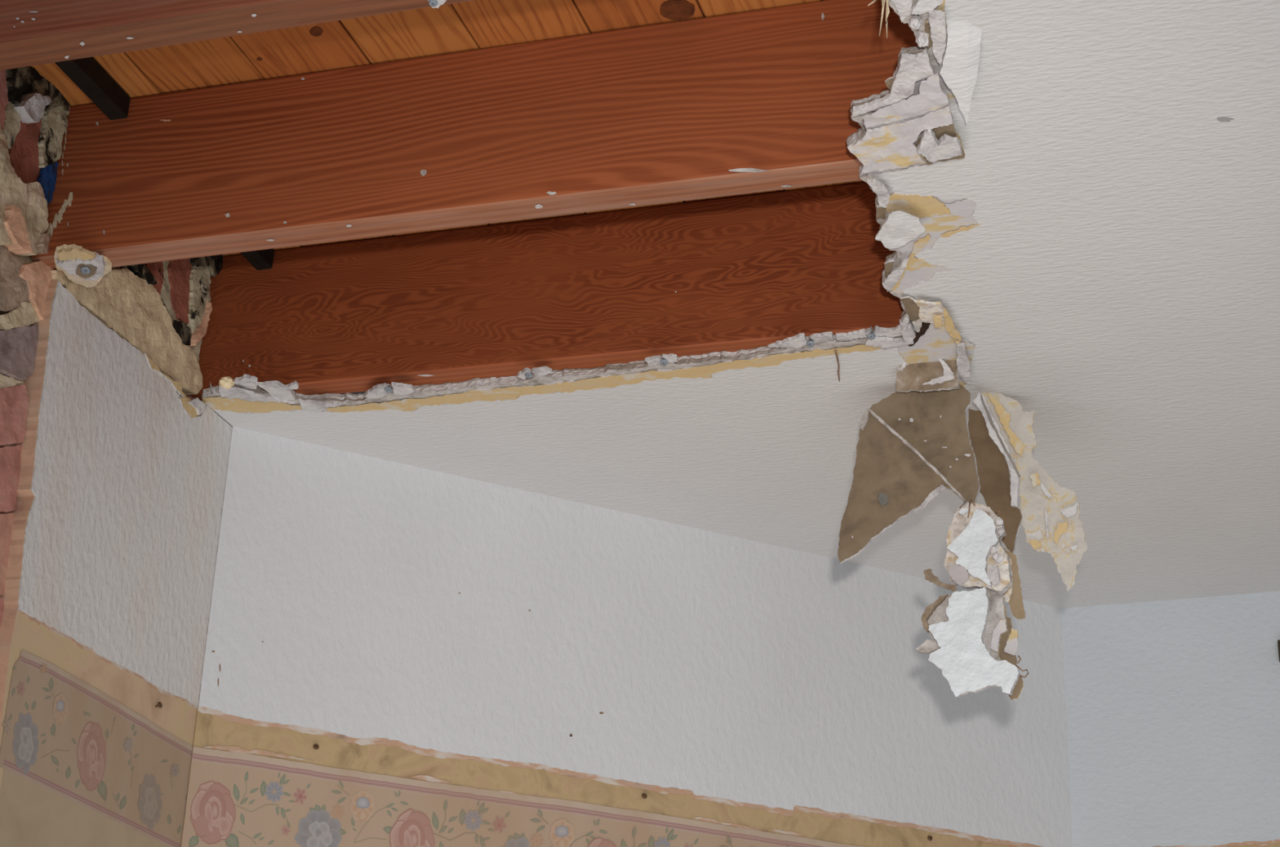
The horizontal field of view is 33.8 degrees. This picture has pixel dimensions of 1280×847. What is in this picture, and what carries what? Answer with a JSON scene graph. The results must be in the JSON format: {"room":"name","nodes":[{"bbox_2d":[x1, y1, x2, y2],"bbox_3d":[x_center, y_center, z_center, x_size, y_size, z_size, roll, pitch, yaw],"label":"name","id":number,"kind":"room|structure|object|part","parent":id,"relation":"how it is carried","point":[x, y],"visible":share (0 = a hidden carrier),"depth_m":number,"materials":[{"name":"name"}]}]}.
{"room":"damaged house room","nodes":[
{"label":"damaged house room","id":0,"kind":"room"},
{"bbox_2d":[0,66,232,846],"bbox_3d":[-0.927,0.730,1.587,0.135,2.863,2.019,-5,-25,16],"label":"wall","id":1,"kind":"structure","parent":0,"point":[113,476],"depth_m":2.51,"materials":[{"name":"white paint"}]},
{"bbox_2d":[37,162,58,205],"bbox_3d":[-0.701,-0.286,2.490,0.006,0.067,0.034,-5,-25,16],"label":"scrap","id":2,"kind":"object","parent":1,"relation":"attached to","point":[46,178],"visible":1,"depth_m":2.49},
{"bbox_3d":[-0.681,1.119,2.161,0.026,2.621,0.456,-5,-25,16],"label":"plaster panel","id":3,"kind":"part","parent":1,"relation":"part of","materials":[{"name":"white paint"}]},
{"bbox_2d":[155,702,162,708],"bbox_3d":[-0.599,0.350,2.619,0.009,0.008,0.008,-5,-25,16],"label":"nail","id":4,"kind":"object","parent":1,"relation":"attached to","point":[159,704],"visible":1,"depth_m":2.62,"materials":[{"name":"metal"}]},
{"bbox_2d":[180,391,1072,846],"bbox_3d":[0.079,1.288,2.757,1.576,2.843,0.094,13,-26,-24],"label":"wall","id":5,"kind":"structure","parent":0,"point":[442,641],"depth_m":2.99,"materials":[{"name":"paint"}]},
{"bbox_2d":[312,744,319,750],"bbox_3d":[-0.427,0.426,2.773,0.009,0.008,0.009,-5,-25,16],"label":"nail","id":6,"kind":"object","parent":5,"relation":"attached to","point":[316,747],"visible":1,"depth_m":2.77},
{"bbox_2d":[641,793,647,799],"bbox_3d":[0.006,0.527,2.975,0.009,0.008,0.009,-5,-25,16],"label":"nail","id":7,"kind":"object","parent":5,"relation":"attached to","point":[644,796],"visible":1,"depth_m":2.97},
{"bbox_2d":[927,835,932,840],"bbox_3d":[0.437,0.626,3.177,0.009,0.008,0.009,-5,-25,16],"label":"nail","id":8,"kind":"object","parent":5,"relation":"attached to","point":[929,837],"visible":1,"depth_m":3.17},
{"bbox_2d":[201,0,1279,608],"bbox_3d":[0.972,-0.129,2.419,3.250,0.040,1.993,-5,-25,16],"label":"ceiling","id":9,"kind":"structure","parent":0,"point":[1083,194],"depth_m":2.58,"materials":[{"name":"paint"}]},
{"bbox_2d":[0,0,473,70],"bbox_3d":[0.637,-0.565,1.756,3.051,0.211,0.044,-5,-25,16],"label":"joist","id":10,"kind":"object","parent":9,"relation":"on","point":[33,32],"visible":1,"depth_m":2.03,"materials":[{"name":"brown wood"}]},
{"bbox_2d":[428,0,437,6],"bbox_3d":[-0.193,-0.394,1.960,0.008,0.009,0.008,-5,-25,16],"label":"nail","id":11,"kind":"object","parent":10,"relation":"on","point":[432,2],"visible":1,"depth_m":1.96,"materials":[{"name":"grey metal"}]},
{"bbox_2d":[384,385,391,392],"bbox_3d":[-0.325,-0.045,2.715,0.010,0.010,0.010,-5,-25,16],"label":"nail","id":12,"kind":"object","parent":9,"relation":"attached to","point":[388,389],"visible":1,"depth_m":2.71,"materials":[{"name":"grey metal"}]},
{"bbox_2d":[31,0,918,272],"bbox_3d":[0.751,-0.409,2.105,3.051,0.209,0.058,-5,-25,16],"label":"joist","id":13,"kind":"object","parent":9,"relation":"on","point":[757,100],"visible":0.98,"depth_m":2.35,"materials":[{"name":"brown wood"}]},
{"bbox_2d":[53,244,111,287],"bbox_3d":[-0.651,-0.183,2.470,0.074,0.017,0.101,-5,-25,16],"label":"plaster remnant","id":14,"kind":"object","parent":13,"relation":"attached to","point":[68,259],"visible":0.97,"depth_m":2.45,"materials":[{"name":"white paint"}]},
{"bbox_2d":[80,266,90,274],"bbox_3d":[-0.645,-0.180,2.452,0.011,0.010,0.011,-5,-25,16],"label":"nail","id":15,"kind":"object","parent":14,"relation":"attached to","point":[85,270],"visible":1,"depth_m":2.45,"materials":[{"name":"grey metal"}]},
{"bbox_2d":[53,57,130,119],"bbox_3d":[-0.673,-0.447,2.364,0.024,0.030,0.361,-5,-25,16],"label":"bar","id":16,"kind":"object","parent":13,"relation":"attached to","point":[86,73],"visible":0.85,"depth_m":2.46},
{"bbox_2d":[26,52,303,256],"bbox_3d":[-0.648,-0.408,2.520,0.142,0.022,1.120,-5,-25,16],"label":"board","id":17,"kind":"object","parent":13,"relation":"on","point":[120,67],"visible":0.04,"depth_m":2.49,"materials":[{"name":"brown wood"}]},
{"bbox_2d":[240,248,274,270],"bbox_3d":[-0.559,-0.291,2.714,0.024,0.030,0.349,-5,-25,16],"label":"bar","id":18,"kind":"object","parent":13,"relation":"attached to","point":[260,260],"visible":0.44,"depth_m":2.84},
{"bbox_2d":[125,36,395,247],"bbox_3d":[-0.514,-0.420,2.482,0.133,0.021,1.120,-5,-25,16],"label":"board","id":19,"kind":"object","parent":13,"relation":"on","point":[215,62],"visible":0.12,"depth_m":2.46,"materials":[{"name":"brown wood"}]},
{"bbox_2d":[231,20,489,236],"bbox_3d":[-0.384,-0.430,2.444,0.134,0.023,1.120,-5,-25,16],"label":"board","id":20,"kind":"object","parent":13,"relation":"on","point":[326,46],"visible":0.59,"depth_m":2.42,"materials":[{"name":"brown wood"}]},
{"bbox_2d":[340,4,586,225],"bbox_3d":[-0.255,-0.443,2.407,0.133,0.021,1.120,-5,-25,16],"label":"board","id":21,"kind":"object","parent":13,"relation":"on","point":[424,32],"visible":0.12,"depth_m":2.39,"materials":[{"name":"brown wood"}]},
{"bbox_2d":[451,0,684,213],"bbox_3d":[-0.126,-0.453,2.370,0.131,0.022,1.120,-5,-25,16],"label":"board","id":22,"kind":"object","parent":13,"relation":"on","point":[491,23],"visible":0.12,"depth_m":2.35,"materials":[{"name":"brown wood"}]},
{"bbox_2d":[573,0,785,202],"bbox_3d":[0.001,-0.464,2.333,0.130,0.023,1.120,-5,-25,16],"label":"board","id":23,"kind":"object","parent":13,"relation":"on","point":[600,15],"visible":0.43,"depth_m":2.33,"materials":[{"name":"brown wood"}]},
{"bbox_2d":[697,0,864,191],"bbox_3d":[0.128,-0.475,2.297,0.130,0.022,1.120,-5,-25,16],"label":"board","id":24,"kind":"object","parent":13,"relation":"on","point":[709,7],"visible":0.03,"depth_m":2.31,"materials":[{"name":"brown wood"}]},
{"bbox_2d":[524,373,533,378],"bbox_3d":[-0.140,-0.063,2.659,0.010,0.010,0.010,-5,-25,16],"label":"nail","id":25,"kind":"object","parent":9,"relation":"attached to","point":[528,375],"visible":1,"depth_m":2.66,"materials":[{"name":"grey metal"}]},
{"bbox_2d":[190,182,903,401],"bbox_3d":[0.866,-0.249,2.455,3.051,0.215,0.044,-5,-25,16],"label":"joist","id":26,"kind":"object","parent":9,"relation":"on","point":[749,272],"visible":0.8,"depth_m":2.71,"materials":[{"name":"brown wood"}]},
{"bbox_2d":[659,358,667,365],"bbox_3d":[0.030,-0.078,2.610,0.010,0.010,0.010,-5,-25,16],"label":"nail","id":27,"kind":"object","parent":9,"relation":"attached to","point":[663,362],"visible":1,"depth_m":2.61,"materials":[{"name":"grey metal"}]},
{"bbox_2d":[806,339,814,346],"bbox_3d":[0.206,-0.098,2.547,0.010,0.010,0.010,-5,-25,16],"label":"nail","id":28,"kind":"object","parent":9,"relation":"attached to","point":[810,344],"visible":1,"depth_m":2.54,"materials":[{"name":"grey metal"}]},
{"bbox_2d":[834,349,839,382],"bbox_3d":[0.247,-0.072,2.623,0.004,0.004,0.096,-1,-24,8],"label":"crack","id":29,"kind":"object","parent":9,"relation":"attached to","point":[836,354],"visible":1,"depth_m":2.62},
{"bbox_2d":[866,331,875,339],"bbox_3d":[0.277,-0.106,2.522,0.010,0.010,0.010,-5,-25,16],"label":"nail","id":30,"kind":"object","parent":9,"relation":"attached to","point":[871,335],"visible":1,"depth_m":2.52,"materials":[{"name":"grey metal"}]},
{"bbox_2d":[837,359,1026,619],"bbox_3d":[0.352,0.060,2.581,0.220,0.374,0.062,-5,-25,16],"label":"flap","id":31,"kind":"object","parent":9,"relation":"hanging from","point":[917,446],"depth_m":2.60,"materials":[{"name":"brown paper"}]},
{"bbox_2d":[943,499,1013,593],"bbox_3d":[0.397,0.145,2.478,0.079,0.119,0.038,-5,-25,16],"label":"chunk","id":32,"kind":"object","parent":31,"relation":"hanging from","point":[975,557],"visible":1,"depth_m":2.46,"materials":[{"name":"white paint"}]},
{"bbox_2d":[923,568,957,592],"bbox_3d":[0.350,0.183,2.457,0.039,0.031,0.004,-6,-25,18],"label":"paper scrap","id":33,"kind":"object","parent":32,"relation":"attached to","point":[929,576],"visible":1,"depth_m":2.46,"materials":[{"name":"brown paper"}]},
{"bbox_2d":[915,586,1028,701],"bbox_3d":[0.384,0.254,2.443,0.129,0.141,0.042,-5,-25,16],"label":"chunk","id":34,"kind":"object","parent":32,"relation":"hanging from","point":[970,631],"visible":1,"depth_m":2.43,"materials":[{"name":"paper"}]},
{"bbox_3d":[0.446,0.190,2.517,0.025,0.092,0.015,-5,-25,16],"label":"paper strip","id":35,"kind":"part","parent":31,"relation":"part of","materials":[{"name":"brown paper"}]},
{"bbox_2d":[968,392,1022,554],"bbox_3d":[0.443,0.061,2.621,0.066,0.210,0.025,1,-24,2],"label":"torn drywall paper","id":36,"kind":"object","parent":9,"relation":"hanging from","point":[1000,492],"visible":0.89,"depth_m":2.62,"materials":[{"name":"brown paper"}]},
{"bbox_2d":[982,392,1088,591],"bbox_3d":[0.495,0.078,2.642,0.129,0.274,0.015,2,-24,1],"label":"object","id":37,"kind":"object","parent":9,"relation":"hanging from","point":[1051,524],"visible":0.94,"depth_m":2.63,"materials":[{"name":"paper"}]},
{"bbox_2d":[1061,591,1279,846],"bbox_3d":[1.694,1.303,2.648,2.200,2.843,0.095,-7,-25,19],"label":"wall","id":38,"kind":"structure","parent":0,"point":[1173,706],"depth_m":3.32,"materials":[{"name":"paint"}]},
{"bbox_2d":[1277,640,1279,662],"bbox_3d":[1.013,0.355,3.291,0.030,0.032,0.018,-5,-25,16],"label":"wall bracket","id":39,"kind":"object","parent":38,"relation":"attached to","point":[1278,641],"visible":1,"depth_m":3.29,"materials":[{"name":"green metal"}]}
]}

